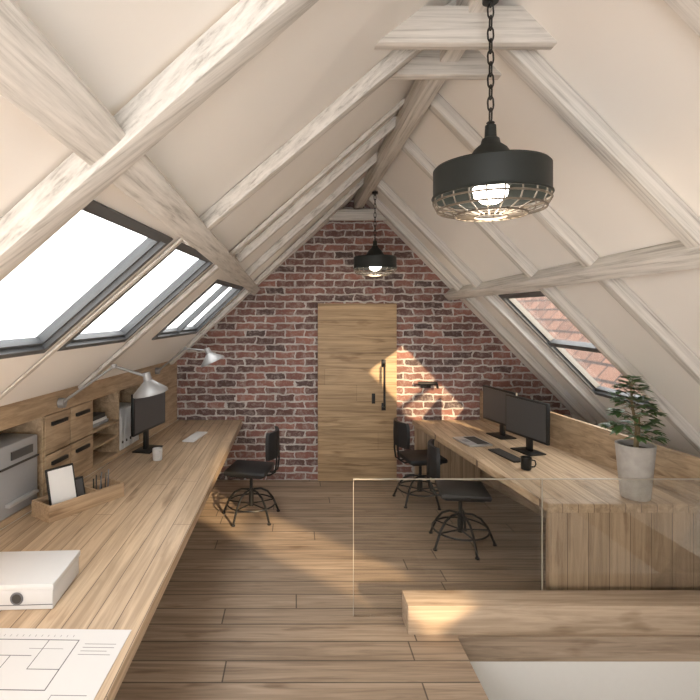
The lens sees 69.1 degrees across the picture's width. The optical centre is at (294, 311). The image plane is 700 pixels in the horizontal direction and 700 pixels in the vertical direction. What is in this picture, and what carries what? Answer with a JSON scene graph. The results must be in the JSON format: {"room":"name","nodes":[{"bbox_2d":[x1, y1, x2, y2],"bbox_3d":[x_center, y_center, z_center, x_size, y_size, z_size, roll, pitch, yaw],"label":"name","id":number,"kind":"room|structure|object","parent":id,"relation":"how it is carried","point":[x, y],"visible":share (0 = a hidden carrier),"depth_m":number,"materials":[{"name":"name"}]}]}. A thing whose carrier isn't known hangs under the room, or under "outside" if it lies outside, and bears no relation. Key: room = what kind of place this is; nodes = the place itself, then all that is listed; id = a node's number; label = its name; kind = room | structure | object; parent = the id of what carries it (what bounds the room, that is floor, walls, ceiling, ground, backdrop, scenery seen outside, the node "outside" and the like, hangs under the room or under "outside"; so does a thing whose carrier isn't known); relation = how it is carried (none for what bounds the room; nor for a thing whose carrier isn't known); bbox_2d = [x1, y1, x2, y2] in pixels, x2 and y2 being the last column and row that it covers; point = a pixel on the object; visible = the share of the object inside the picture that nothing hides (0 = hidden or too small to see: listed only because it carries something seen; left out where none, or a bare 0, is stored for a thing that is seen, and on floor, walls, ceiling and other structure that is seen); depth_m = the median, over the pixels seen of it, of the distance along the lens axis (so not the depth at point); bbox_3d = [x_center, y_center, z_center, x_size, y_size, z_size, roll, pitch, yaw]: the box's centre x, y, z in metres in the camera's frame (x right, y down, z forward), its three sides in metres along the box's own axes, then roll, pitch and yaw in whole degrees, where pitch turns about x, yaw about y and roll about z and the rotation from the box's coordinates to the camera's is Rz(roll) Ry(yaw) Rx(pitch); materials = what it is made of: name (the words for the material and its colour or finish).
{"room":"home office","nodes":[
{"label":"home office","id":0,"kind":"room"},
{"bbox_2d":[0,361,176,529],"bbox_3d":[-2.038,1.270,2.249,0.502,1.460,7.600,0,0,6],"label":"shelving unit","id":1,"kind":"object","parent":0,"point":[66,435],"depth_m":3.83,"materials":[{"name":"brown wood"}]},
{"bbox_2d":[0,433,38,521],"bbox_3d":[-1.850,1.019,2.923,0.290,0.438,0.825,0,0,6],"label":"printer","id":2,"kind":"object","parent":1,"relation":"on","point":[18,452],"visible":0.97,"depth_m":3.12,"materials":[{"name":"grey plastic"}]},
{"bbox_2d":[93,412,108,427],"bbox_3d":[-1.748,0.902,4.238,0.240,0.092,0.282,0,0,6],"label":"stacked books","id":3,"kind":"object","parent":1,"relation":"on","point":[99,418],"visible":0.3,"depth_m":4.22,"materials":[{"name":"white paper"}]},
{"bbox_2d":[57,364,167,407],"bbox_3d":[-1.304,0.524,3.701,0.713,0.303,0.371,0,0,0],"label":"lamp","id":4,"kind":"object","parent":1,"relation":"attached to","point":[150,387],"depth_m":3.66,"materials":[{"name":"white metal"}]},
{"bbox_2d":[119,402,138,449],"bbox_3d":[-1.671,1.059,4.711,0.288,0.358,0.394,0,0,6],"label":"binders","id":5,"kind":"object","parent":1,"relation":"on","point":[125,439],"visible":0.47,"depth_m":4.61,"materials":[{"name":"white paper"}]},
{"bbox_2d":[155,347,223,373],"bbox_3d":[-1.097,0.508,5.203,0.737,0.294,0.265,0,0,0],"label":"lamp","id":6,"kind":"object","parent":1,"relation":"attached to","point":[210,357],"depth_m":5.17,"materials":[{"name":"white metal"}]},
{"bbox_2d":[0,0,450,405],"bbox_3d":[-0.750,-0.445,2.500,2.981,2.010,8.800,0,0,0],"label":"ceiling","id":7,"kind":"structure","parent":0,"point":[116,48],"depth_m":1.81,"materials":[{"name":"white paint"}]},
{"bbox_2d":[0,200,172,358],"bbox_3d":[-1.004,-0.101,2.075,0.808,0.632,1.054,0,0,5],"label":"frame","id":8,"kind":"structure","parent":7,"relation":"attached to","point":[155,241],"depth_m":2.47,"materials":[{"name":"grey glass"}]},
{"bbox_2d":[0,238,182,399],"bbox_3d":[-0.524,-0.394,2.506,2.516,1.926,0.045,0,0,14],"label":"beam","id":9,"kind":"structure","parent":7,"relation":"attached to","point":[179,241],"depth_m":2.62,"materials":[{"name":"white wood"}]},
{"bbox_2d":[0,0,259,294],"bbox_3d":[-0.492,-0.382,2.664,0.137,0.377,6.622,0,0,0],"label":"beam","id":10,"kind":"structure","parent":7,"relation":"attached to","point":[35,78],"depth_m":1.09,"materials":[{"name":"white wood"}]},
{"bbox_2d":[58,243,212,350],"bbox_3d":[-0.928,-0.101,3.095,0.775,0.632,0.977,0,0,5],"label":"window","id":11,"kind":"structure","parent":7,"relation":"attached to","point":[80,340],"depth_m":3.42,"materials":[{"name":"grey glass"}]},
{"bbox_2d":[0,0,318,281],"bbox_3d":[-0.568,-0.367,1.366,2.686,1.978,0.124,0,0,13],"label":"beam","id":12,"kind":"structure","parent":7,"relation":"attached to","point":[249,26],"depth_m":1.29,"materials":[{"name":"white wood"}]},
{"bbox_2d":[152,279,243,339],"bbox_3d":[-0.871,-0.041,4.748,0.636,0.551,1.357,0,0,5],"label":"window","id":13,"kind":"structure","parent":7,"relation":"attached to","point":[183,328],"depth_m":4.77,"materials":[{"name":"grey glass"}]},
{"bbox_2d":[78,99,404,388],"bbox_3d":[-0.460,-0.388,3.526,2.422,1.937,0.077,0,0,14],"label":"beam","id":14,"kind":"structure","parent":7,"relation":"attached to","point":[396,108],"depth_m":3.46,"materials":[{"name":"white wood"}]},
{"bbox_2d":[170,178,363,364],"bbox_3d":[-0.345,-0.381,5.406,2.238,1.951,0.081,0,0,15],"label":"beam","id":15,"kind":"structure","parent":7,"relation":"attached to","point":[360,184],"depth_m":5.34,"materials":[{"name":"white wood"}]},
{"bbox_2d":[245,152,376,276],"bbox_3d":[0.099,-0.808,4.474,1.319,1.098,0.081,0,0,15],"label":"beam","id":16,"kind":"structure","parent":7,"relation":"attached to","point":[368,164],"depth_m":4.43,"materials":[{"name":"white wood"}]},
{"bbox_2d":[236,116,395,261],"bbox_3d":[0.142,-0.867,3.656,1.217,0.981,0.066,0,0,14],"label":"beam","id":17,"kind":"structure","parent":7,"relation":"attached to","point":[389,126],"depth_m":3.62,"materials":[{"name":"white wood"}]},
{"bbox_2d":[181,0,455,246],"bbox_3d":[0.082,-0.842,2.362,1.345,1.029,0.092,0,0,13],"label":"beam","id":18,"kind":"structure","parent":7,"relation":"attached to","point":[395,60],"depth_m":2.33,"materials":[{"name":"white wood"}]},
{"bbox_2d":[328,209,386,220],"bbox_3d":[0.720,-1.120,5.820,0.702,0.120,0.080,0,0,0],"label":"beam","id":19,"kind":"structure","parent":7,"relation":"attached to","point":[341,214],"depth_m":5.78,"materials":[{"name":"white wood"}]},
{"bbox_2d":[388,50,501,79],"bbox_3d":[0.700,-1.205,2.450,0.666,0.130,0.060,0,0,0],"label":"beam","id":20,"kind":"structure","parent":7,"relation":"attached to","point":[426,65],"depth_m":2.42,"materials":[{"name":"white wood"}]},
{"bbox_2d":[374,6,556,49],"bbox_3d":[0.687,-1.155,2.050,0.819,0.150,0.060,0,0,0],"label":"beam","id":21,"kind":"structure","parent":7,"relation":"attached to","point":[429,27],"depth_m":2.02,"materials":[{"name":"white wood"}]},
{"bbox_2d":[431,0,554,221],"bbox_3d":[0.745,-0.790,1.920,0.436,0.860,0.436,0,0,0],"label":"pendant lamp","id":22,"kind":"object","parent":21,"relation":"hanging from","point":[494,176],"visible":1,"depth_m":1.82,"materials":[{"name":"black metal"}]},
{"bbox_2d":[177,198,571,479],"bbox_3d":[0.785,0.290,6.100,5.070,3.420,0.200,0,0,0],"label":"wall","id":23,"kind":"structure","parent":0,"point":[266,377],"depth_m":6.00,"materials":[{"name":"brick"}]},
{"bbox_2d":[318,304,396,480],"bbox_3d":[0.735,0.948,5.935,0.930,2.095,0.126,0,0,0],"label":"door","id":24,"kind":"structure","parent":23,"relation":"in","point":[357,343],"depth_m":5.94,"materials":[{"name":"brown wood"}]},
{"bbox_2d":[418,382,438,388],"bbox_3d":[1.572,0.862,5.950,0.244,0.082,0.079,0,0,0],"label":"wall spotlight","id":25,"kind":"object","parent":23,"relation":"attached to","point":[422,384],"visible":1,"depth_m":5.92,"materials":[{"name":"black metal"}]},
{"bbox_2d":[114,480,699,699],"bbox_3d":[0.450,2.075,2.250,6.100,0.150,7.500,0,0,0],"label":"floor","id":26,"kind":"structure","parent":0,"point":[252,609],"depth_m":3.49,"materials":[{"name":"brown wood"}]},
{"bbox_2d":[0,420,241,699],"bbox_3d":[-1.309,1.640,3.290,1.368,0.720,5.380,0,0,0],"label":"desk","id":27,"kind":"object","parent":26,"relation":"on","point":[131,546],"visible":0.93,"depth_m":2.90,"materials":[{"name":"brown wood"}]},
{"bbox_2d":[0,550,79,609],"bbox_3d":[-1.250,1.224,2.309,0.410,0.112,0.311,0,0,-3],"label":"projector","id":28,"kind":"object","parent":27,"relation":"on","point":[28,579],"visible":1,"depth_m":2.24,"materials":[{"name":"grey plastic"}]},
{"bbox_2d":[0,628,130,699],"bbox_3d":[-1.038,1.278,1.731,0.773,0.004,0.610,0,0,0],"label":"drawing","id":29,"kind":"object","parent":27,"relation":"on","point":[36,664],"visible":1,"depth_m":1.85,"materials":[{"name":"white paper"}]},
{"bbox_2d":[31,463,123,522],"bbox_3d":[-1.420,1.138,3.330,0.200,0.283,0.540,0,0,34],"label":"desk organizer","id":30,"kind":"object","parent":27,"relation":"on","point":[68,495],"depth_m":3.24,"materials":[{"name":"brown wood"}]},
{"bbox_2d":[131,392,164,453],"bbox_3d":[-1.369,1.000,4.686,0.180,0.560,0.600,0,0,12],"label":"computer monitor","id":31,"kind":"object","parent":27,"relation":"on","point":[147,413],"visible":0.92,"depth_m":4.63,"materials":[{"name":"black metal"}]},
{"bbox_2d":[152,447,161,460],"bbox_3d":[-1.178,1.230,4.354,0.110,0.100,0.084,0,0,27],"label":"coffee mug","id":32,"kind":"object","parent":27,"relation":"on","point":[157,451],"visible":1,"depth_m":4.32,"materials":[{"name":"white ceramic"}]},
{"bbox_2d":[182,431,206,441],"bbox_3d":[-1.020,1.272,5.150,0.120,0.016,0.400,0,0,10],"label":"keyboard","id":33,"kind":"object","parent":27,"relation":"on","point":[195,436],"visible":1,"depth_m":5.11,"materials":[{"name":"white plastic"}]},
{"bbox_2d":[222,426,279,526],"bbox_3d":[-0.441,1.573,4.954,0.581,0.855,0.578,0,0,12],"label":"swivel chair","id":34,"kind":"object","parent":26,"relation":"on","point":[252,470],"visible":1,"depth_m":4.85,"materials":[{"name":"black leather"}]},
{"bbox_2d":[392,418,447,509],"bbox_3d":[1.342,1.573,5.351,0.581,0.855,0.578,0,0,-10],"label":"swivel chair","id":35,"kind":"object","parent":26,"relation":"on","point":[401,431],"visible":0.86,"depth_m":5.25,"materials":[{"name":"black leather"}]},
{"bbox_2d":[427,439,496,559],"bbox_3d":[1.441,1.573,4.357,0.581,0.855,0.578,0,0,8],"label":"swivel chair","id":36,"kind":"object","parent":26,"relation":"on","point":[461,491],"visible":0.99,"depth_m":4.30,"materials":[{"name":"black leather"}]},
{"bbox_2d":[353,478,699,634],"bbox_3d":[1.681,1.548,3.219,2.598,0.905,0.197,0,0,0],"label":"glass railing","id":37,"kind":"object","parent":26,"relation":"on","point":[671,606],"visible":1,"depth_m":3.12,"materials":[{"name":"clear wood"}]},
{"bbox_2d":[412,390,699,589],"bbox_3d":[2.095,1.465,4.670,1.102,1.070,2.763,0,0,-7],"label":"desk","id":38,"kind":"object","parent":26,"relation":"on","point":[597,538],"visible":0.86,"depth_m":3.52,"materials":[{"name":"brown wood"}]},
{"bbox_2d":[453,436,492,446],"bbox_3d":[1.740,1.270,4.950,0.240,0.020,0.340,0,0,-10],"label":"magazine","id":39,"kind":"object","parent":38,"relation":"on","point":[470,441],"visible":1,"depth_m":4.90,"materials":[{"name":"white paper"}]},
{"bbox_2d":[483,385,517,439],"bbox_3d":[2.119,1.034,5.186,0.180,0.490,0.560,0,0,-12],"label":"computer monitor","id":40,"kind":"object","parent":38,"relation":"on","point":[494,399],"visible":0.83,"depth_m":5.21,"materials":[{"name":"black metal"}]},
{"bbox_2d":[488,448,520,462],"bbox_3d":[1.880,1.272,4.480,0.120,0.016,0.400,0,0,-10],"label":"keyboard","id":41,"kind":"object","parent":38,"relation":"on","point":[498,451],"visible":0.94,"depth_m":4.45,"materials":[{"name":"black plastic"}]},
{"bbox_2d":[506,394,549,455],"bbox_3d":[2.129,1.034,4.607,0.180,0.490,0.560,0,0,-14],"label":"computer monitor","id":42,"kind":"object","parent":38,"relation":"on","point":[527,418],"visible":0.98,"depth_m":4.57,"materials":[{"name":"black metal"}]},
{"bbox_2d":[520,456,536,470],"bbox_3d":[1.893,1.230,4.102,0.110,0.100,0.084,0,0,-7],"label":"coffee mug","id":43,"kind":"object","parent":38,"relation":"on","point":[526,461],"visible":1,"depth_m":4.07,"materials":[{"name":"black ceramic"}]},
{"bbox_2d":[596,375,669,501],"bbox_3d":[2.347,0.859,3.471,0.388,0.840,0.445,0,0,0],"label":"potted plant","id":44,"kind":"object","parent":38,"relation":"on","point":[635,458],"visible":1,"depth_m":3.42,"materials":[{"name":"green plant"}]},
{"bbox_2d":[366,0,699,456],"bbox_3d":[2.051,-0.105,2.300,2.623,2.674,7.600,0,0,0],"label":"ceiling","id":45,"kind":"structure","parent":0,"point":[635,63],"depth_m":2.58,"materials":[{"name":"white paint"}]},
{"bbox_2d":[368,194,596,424],"bbox_3d":[1.991,-0.066,5.500,2.571,2.620,0.070,0,0,0],"label":"beam","id":46,"kind":"structure","parent":45,"relation":"attached to","point":[399,226],"depth_m":5.46,"materials":[{"name":"white wood"}]},
{"bbox_2d":[376,179,629,434],"bbox_3d":[1.991,-0.066,4.930,2.571,2.620,0.075,0,0,0],"label":"beam","id":47,"kind":"structure","parent":45,"relation":"attached to","point":[382,186],"depth_m":4.89,"materials":[{"name":"white wood"}]},
{"bbox_2d":[402,138,699,452],"bbox_3d":[1.991,-0.066,3.760,2.571,2.620,0.075,0,0,0],"label":"beam","id":48,"kind":"structure","parent":45,"relation":"attached to","point":[410,148],"depth_m":3.72,"materials":[{"name":"white wood"}]},
{"bbox_2d":[428,93,699,384],"bbox_3d":[1.991,-0.066,3.000,2.571,2.620,0.075,0,0,0],"label":"beam","id":49,"kind":"structure","parent":45,"relation":"attached to","point":[439,106],"depth_m":2.96,"materials":[{"name":"white wood"}]},
{"bbox_2d":[444,241,699,300],"bbox_3d":[1.786,-0.245,3.325,0.142,0.223,5.253,0,0,1],"label":"beam","id":50,"kind":"structure","parent":45,"relation":"attached to","point":[672,256],"depth_m":2.85,"materials":[{"name":"white wood"}]},
{"bbox_2d":[498,291,657,411],"bbox_3d":[2.436,0.287,4.340,0.987,1.005,0.960,0,0,0],"label":"window","id":51,"kind":"structure","parent":45,"relation":"attached to","point":[557,346],"depth_m":4.75,"materials":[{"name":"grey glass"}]},
{"bbox_2d":[493,50,699,247],"bbox_3d":[1.991,-0.066,2.180,2.571,2.620,0.085,0,0,0],"label":"beam","id":52,"kind":"structure","parent":45,"relation":"attached to","point":[540,77],"depth_m":2.14,"materials":[{"name":"white wood"}]},
{"bbox_2d":[663,0,699,36],"bbox_3d":[1.991,-0.066,1.450,2.571,2.620,0.100,0,0,0],"label":"beam","id":53,"kind":"structure","parent":45,"relation":"attached to","point":[688,11],"depth_m":1.47,"materials":[{"name":"white wood"}]},
{"bbox_2d":[470,662,699,699],"bbox_3d":[2.000,3.350,0.800,2.160,2.699,4.760,0,0,0],"label":"wall","id":54,"kind":"structure","parent":0,"point":[499,680],"depth_m":3.10,"materials":[{"name":"white paint"}]},
{"bbox_2d":[572,414,612,429],"bbox_3d":[3.360,1.600,2.250,0.120,0.800,7.500,0,0,0],"label":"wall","id":55,"kind":"structure","parent":0,"point":[573,415],"depth_m":5.83,"materials":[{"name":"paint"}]},
{"label":"outside","id":56,"kind":"structure","parent":0,"visible":0},
{"bbox_2d":[515,296,641,395],"bbox_3d":[7.500,0.600,19.000,5.000,5.600,30.000,0,0,0],"label":"neighbouring roof","id":57,"kind":"structure","parent":56,"point":[542,309],"depth_m":13.10,"materials":[{"name":"tile"}]},
{"bbox_3d":[2.025,0.310,-1.550,2.550,3.380,0.100,0,0,0],"label":"wall","id":58,"kind":"structure","parent":0,"visible":0},
{"bbox_2d":[354,0,494,208],"bbox_3d":[0.740,-1.275,2.225,0.090,0.150,7.450,0,0,0],"label":"ridge beam","id":59,"kind":"structure","parent":58,"relation":"attached to","point":[422,93],"depth_m":3.21,"materials":[{"name":"white wood"}]},
{"bbox_2d":[353,191,396,275],"bbox_3d":[0.800,-0.790,5.040,0.436,0.860,0.436,0,0,0],"label":"pendant lamp","id":60,"kind":"object","parent":59,"relation":"hanging from","point":[374,260],"visible":1,"depth_m":4.90,"materials":[{"name":"black metal"}]}
]}

